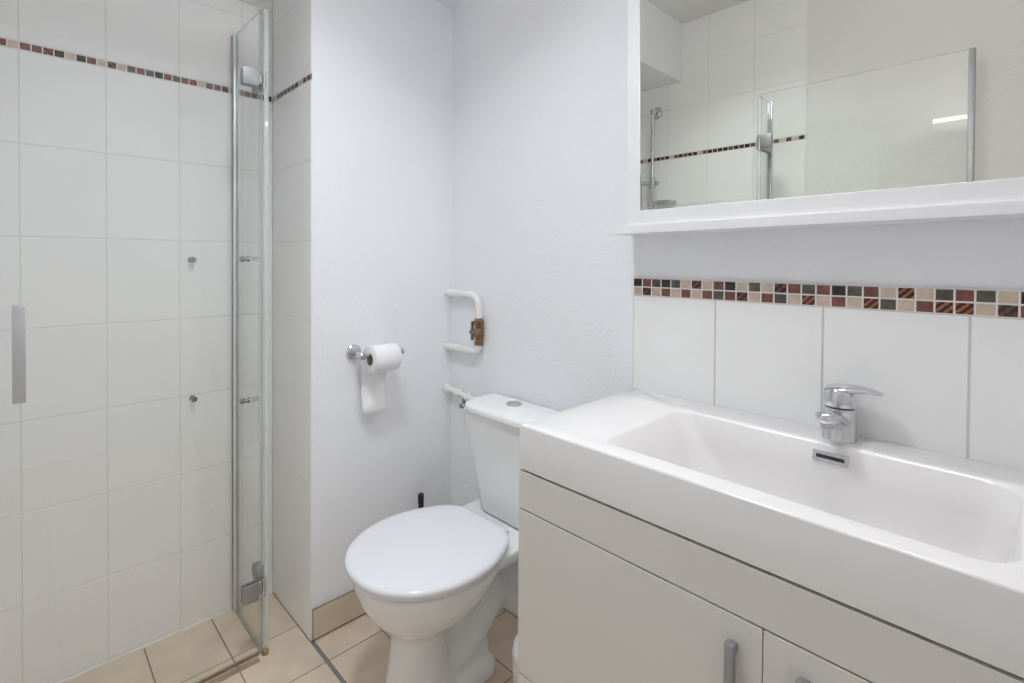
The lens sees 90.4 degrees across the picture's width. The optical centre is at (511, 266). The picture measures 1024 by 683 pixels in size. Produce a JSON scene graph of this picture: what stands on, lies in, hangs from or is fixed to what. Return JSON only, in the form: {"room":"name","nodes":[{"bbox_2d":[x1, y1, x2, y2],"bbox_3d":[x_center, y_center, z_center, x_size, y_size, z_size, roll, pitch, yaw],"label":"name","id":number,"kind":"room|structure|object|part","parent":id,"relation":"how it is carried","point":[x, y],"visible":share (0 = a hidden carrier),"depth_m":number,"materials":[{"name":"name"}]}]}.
{"room":"bathroom","nodes":[
{"label":"bathroom","id":0,"kind":"room"},
{"bbox_2d":[0,0,272,682],"bbox_3d":[-1.383,-0.063,1.562,1.200,2.639,0.120,0,1,-44],"label":"wall","id":1,"kind":"structure","parent":0,"point":[116,115],"depth_m":1.62,"materials":[{"name":"white tile"}]},
{"bbox_2d":[59,591,272,682],"bbox_3d":[-1.304,1.250,1.575,1.080,0.007,0.006,0,1,-44],"label":"trim","id":2,"kind":"structure","parent":1,"relation":"attached to","point":[231,609],"depth_m":1.67,"materials":[{"name":"white plastic"}]},
{"bbox_2d":[188,257,195,261],"bbox_3d":[-1.094,-0.023,1.741,0.019,0.019,0.028,0,1,-44],"label":"stud","id":3,"kind":"object","parent":1,"relation":"attached to","point":[190,259],"visible":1,"depth_m":1.73,"materials":[{"name":"silver metal"}]},
{"bbox_2d":[189,395,197,401],"bbox_3d":[-1.095,0.455,1.750,0.019,0.019,0.028,0,1,-44],"label":"stud","id":4,"kind":"object","parent":1,"relation":"attached to","point":[193,398],"visible":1,"depth_m":1.74,"materials":[{"name":"silver metal"}]},
{"bbox_2d":[66,593,517,682],"bbox_3d":[-0.138,1.319,0.794,1.898,0.100,2.995,0,1,-44],"label":"floor","id":5,"kind":"structure","parent":0,"point":[359,650],"depth_m":1.65,"materials":[{"name":"brown tile"}]},
{"bbox_2d":[208,657,259,682],"bbox_3d":[-1.133,1.256,1.307,0.910,0.003,0.022,0,1,-44],"label":"trim","id":6,"kind":"structure","parent":5,"relation":"on","point":[256,660],"depth_m":1.57,"materials":[{"name":"beige tile"}]},
{"bbox_2d":[232,9,268,655],"bbox_3d":[-0.896,0.213,1.739,0.030,2.080,0.314,0,1,-44],"label":"screen","id":7,"kind":"object","parent":5,"relation":"on","point":[264,569],"visible":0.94,"depth_m":1.66,"materials":[{"name":"clear glass"}]},
{"bbox_2d":[12,0,261,682],"bbox_3d":[-1.088,0.214,1.356,0.793,2.075,0.037,0,1,-44],"label":"shower door","id":8,"kind":"structure","parent":7,"relation":"attached to","point":[251,591],"depth_m":1.53,"materials":[{"name":"clear glass"}]},
{"bbox_3d":[-1.204,0.213,1.242,0.024,0.236,0.037,0,1,-44],"label":"handle","id":9,"kind":"part","parent":8,"relation":"part of","materials":[{"name":"metal"}]},
{"bbox_3d":[-1.085,0.208,1.358,0.771,2.064,0.006,0,1,-44],"label":"glass","id":10,"kind":"part","parent":8,"relation":"part of","materials":[{"name":"clear glass"}]},
{"bbox_3d":[-0.819,-0.594,1.601,0.059,0.054,0.028,0,1,-44],"label":"hinge plate","id":11,"kind":"part","parent":8,"relation":"part of","materials":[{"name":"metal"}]},
{"bbox_3d":[-0.829,1.037,1.621,0.059,0.057,0.028,0,1,-44],"label":"hinge plate","id":12,"kind":"part","parent":8,"relation":"part of","materials":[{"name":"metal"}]},
{"bbox_2d":[239,256,249,261],"bbox_3d":[-0.901,-0.025,1.714,0.028,0.019,0.019,0,1,-44],"label":"stud","id":13,"kind":"object","parent":7,"relation":"attached to","point":[241,258],"visible":1,"depth_m":1.71,"materials":[{"name":"silver metal"}]},
{"bbox_2d":[239,397,249,403],"bbox_3d":[-0.904,0.454,1.720,0.028,0.019,0.019,0,1,-44],"label":"stud","id":14,"kind":"object","parent":7,"relation":"attached to","point":[242,400],"visible":1,"depth_m":1.72,"materials":[{"name":"silver metal"}]},
{"bbox_2d":[311,641,345,682],"bbox_3d":[0.174,1.272,0.837,0.010,0.005,2.422,0,1,-44],"label":"trim","id":15,"kind":"structure","parent":5,"relation":"in","point":[313,643],"depth_m":1.61,"materials":[{"name":"grey metal"}]},
{"bbox_2d":[344,392,560,682],"bbox_3d":[-0.180,0.860,1.550,0.650,0.799,0.430,0,1,-44],"label":"toilet","id":16,"kind":"object","parent":5,"relation":"on","point":[429,578],"visible":0.93,"depth_m":1.48,"materials":[{"name":"white ceramic"}]},
{"bbox_3d":[-0.251,0.812,1.480,0.452,0.025,0.430,0,1,-44],"label":"lid","id":17,"kind":"part","parent":16,"relation":"part of","materials":[{"name":"white plastic"}]},
{"bbox_3d":[-0.250,0.832,1.481,0.437,0.012,0.412,0,1,-44],"label":"seat","id":18,"kind":"part","parent":16,"relation":"part of","materials":[{"name":"white plastic"}]},
{"bbox_2d":[498,561,517,608],"bbox_3d":[-0.004,1.043,1.725,0.166,0.144,0.144,0,1,-44],"label":"pipe","id":19,"kind":"object","parent":16,"relation":"attached to","point":[509,575],"visible":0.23,"depth_m":1.65,"materials":[{"name":"white plastic"}]},
{"bbox_3d":[0.000,0.480,1.697,0.184,0.026,0.396,0,1,-44],"label":"cistern lid","id":20,"kind":"part","parent":16,"relation":"part of","materials":[{"name":"white ceramic"}]},
{"bbox_2d":[512,634,517,682],"bbox_3d":[0.089,1.138,1.406,0.179,0.250,0.179,0,1,-44],"label":"waste bin","id":21,"kind":"object","parent":5,"relation":"on","point":[515,644],"visible":0.09,"depth_m":1.38,"materials":[{"name":"white plastic"}]},
{"bbox_3d":[0.089,1.042,1.405,0.179,0.058,0.179,0,1,-44],"label":"lid","id":22,"kind":"part","parent":21,"relation":"part of","materials":[{"name":"white plastic"}]},
{"bbox_2d":[518,469,1023,682],"bbox_3d":[0.537,0.866,0.930,0.489,0.811,1.046,0,1,-44],"label":"vanity cabinet","id":23,"kind":"object","parent":5,"relation":"on","point":[607,593],"visible":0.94,"depth_m":0.88,"materials":[{"name":"wood"}]},
{"bbox_3d":[0.383,1.067,0.784,0.018,0.288,1.046,0,1,-44],"label":"panel","id":24,"kind":"part","parent":23,"relation":"part of","materials":[{"name":"white laminate"}]},
{"bbox_3d":[0.203,0.732,0.967,0.018,0.369,0.523,0,1,-44],"label":"door","id":25,"kind":"part","parent":23,"relation":"part of","materials":[{"name":"white laminate"}]},
{"bbox_3d":[0.342,0.668,0.795,0.023,0.168,0.014,0,1,-44],"label":"handle","id":26,"kind":"part","parent":23,"relation":"part of","materials":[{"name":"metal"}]},
{"bbox_2d":[520,389,1023,677],"bbox_3d":[0.548,0.445,0.934,0.470,0.170,1.046,0,1,-44],"label":"washbasin","id":27,"kind":"object","parent":23,"relation":"in","point":[928,544],"visible":0.98,"depth_m":0.89,"materials":[{"name":"white ceramic"}]},
{"bbox_3d":[0.642,0.386,1.026,0.005,0.021,0.063,0,1,-44],"label":"overflow plate","id":28,"kind":"part","parent":27,"relation":"part of","materials":[{"name":"silver metal"}]},
{"bbox_2d":[815,383,883,443],"bbox_3d":[0.669,0.301,1.018,0.142,0.116,0.104,0,1,-44],"label":"tap","id":29,"kind":"object","parent":27,"relation":"on","point":[837,419],"visible":1,"depth_m":1.03,"materials":[{"name":"silver metal"}]},
{"bbox_3d":[0.645,0.313,1.024,0.116,0.062,0.046,0,1,-44],"label":"spout","id":30,"kind":"part","parent":29,"relation":"part of","materials":[{"name":"silver metal"}]},
{"bbox_3d":[0.698,0.267,1.045,0.061,0.046,0.104,0,1,-44],"label":"lever","id":31,"kind":"part","parent":29,"relation":"part of","materials":[{"name":"silver metal"}]},
{"bbox_3d":[0.412,0.670,0.723,0.023,0.168,0.014,0,1,-44],"label":"handle","id":32,"kind":"part","parent":23,"relation":"part of","materials":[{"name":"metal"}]},
{"bbox_3d":[0.568,0.739,0.592,0.018,0.369,0.522,0,1,-44],"label":"door","id":33,"kind":"part","parent":23,"relation":"part of","materials":[{"name":"white laminate"}]},
{"bbox_3d":[-0.337,1.198,1.908,0.094,0.112,0.094,0,1,-44],"label":"brush holder","id":34,"kind":"object","parent":5,"relation":"on","visible":0},
{"bbox_2d":[418,493,423,507],"bbox_3d":[-0.336,1.044,1.906,0.060,0.396,0.060,0,1,-44],"label":"toilet brush","id":35,"kind":"object","parent":34,"relation":"in","point":[420,495],"visible":0.21,"depth_m":1.89,"materials":[{"name":"black plastic"}]},
{"bbox_2d":[272,0,452,640],"bbox_3d":[-0.622,-0.065,2.058,0.584,2.639,0.473,0,1,-44],"label":"wall","id":36,"kind":"structure","parent":0,"point":[362,90],"depth_m":1.84,"materials":[{"name":"white paint"}]},
{"bbox_2d":[312,589,365,640],"bbox_3d":[-0.462,1.198,1.901,0.575,0.104,0.008,0,1,-44],"label":"baseboard","id":37,"kind":"structure","parent":36,"relation":"attached to","point":[329,616],"depth_m":1.75,"materials":[{"name":"beige tile"}]},
{"bbox_2d":[346,345,404,359],"bbox_3d":[-0.484,0.302,1.814,0.188,0.054,0.078,0,1,-44],"label":"toilet roll holder","id":38,"kind":"object","parent":36,"relation":"attached to","point":[353,352],"visible":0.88,"depth_m":1.78,"materials":[{"name":"silver metal"}]},
{"bbox_3d":[-0.556,0.302,1.791,0.054,0.054,0.010,0,1,-44],"label":"wall plate","id":39,"kind":"part","parent":38,"relation":"part of","materials":[{"name":"silver metal"}]},
{"bbox_2d":[361,343,401,415],"bbox_3d":[-0.463,0.399,1.800,0.115,0.244,0.097,0,1,-44],"label":"toilet roll","id":40,"kind":"object","parent":38,"relation":"on","point":[385,357],"visible":0.96,"depth_m":1.80,"materials":[{"name":"white paper"}]},
{"bbox_2d":[433,0,467,8],"bbox_3d":[-0.873,-1.215,1.535,1.664,0.330,0.601,0,1,-44],"label":"ceiling","id":41,"kind":"structure","parent":0,"point":[452,4],"depth_m":2.03,"materials":[{"name":"white paint"}]},
{"bbox_2d":[451,0,1023,617],"bbox_3d":[0.506,-0.050,1.397,0.120,2.639,2.995,0,1,-44],"label":"wall","id":42,"kind":"structure","parent":0,"point":[928,317],"depth_m":1.44,"materials":[{"name":"white paint"}]},
{"bbox_2d":[444,384,472,408],"bbox_3d":[-0.178,0.519,1.979,0.042,0.078,0.278,0,1,-41],"label":"supply pipe","id":43,"kind":"object","parent":42,"relation":"attached to","point":[448,388],"visible":0.74,"depth_m":2.01,"materials":[{"name":"white"}]},
{"bbox_3d":[-0.190,0.533,1.986,0.032,0.050,0.032,0,1,-44],"label":"tap knob","id":44,"kind":"part","parent":43,"relation":"part of","materials":[{"name":"silver metal"}]},
{"bbox_2d":[445,289,483,354],"bbox_3d":[-0.188,0.217,2.005,0.041,0.252,0.217,0,1,-42],"label":"pipe","id":45,"kind":"object","parent":42,"relation":"attached to","point":[478,332],"visible":1,"depth_m":1.94,"materials":[{"name":"white"}]},
{"bbox_3d":[-0.154,0.245,1.953,0.020,0.074,0.014,0,1,-44],"label":"valve lever","id":46,"kind":"part","parent":45,"relation":"part of","materials":[{"name":"silver metal"}]},
{"bbox_2d":[609,0,1023,235],"bbox_3d":[0.675,-0.423,1.058,0.118,0.673,1.056,0,0,-44],"label":"mirror","id":47,"kind":"object","parent":42,"relation":"attached to","point":[744,115],"visible":1,"depth_m":1.04,"materials":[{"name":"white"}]},
{"bbox_2d":[609,200,1023,235],"bbox_3d":[0.676,-0.097,1.060,0.118,0.022,1.056,0,0,-44],"label":"shelf","id":48,"kind":"object","parent":47,"relation":"attached to","point":[910,211],"depth_m":1.02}
]}

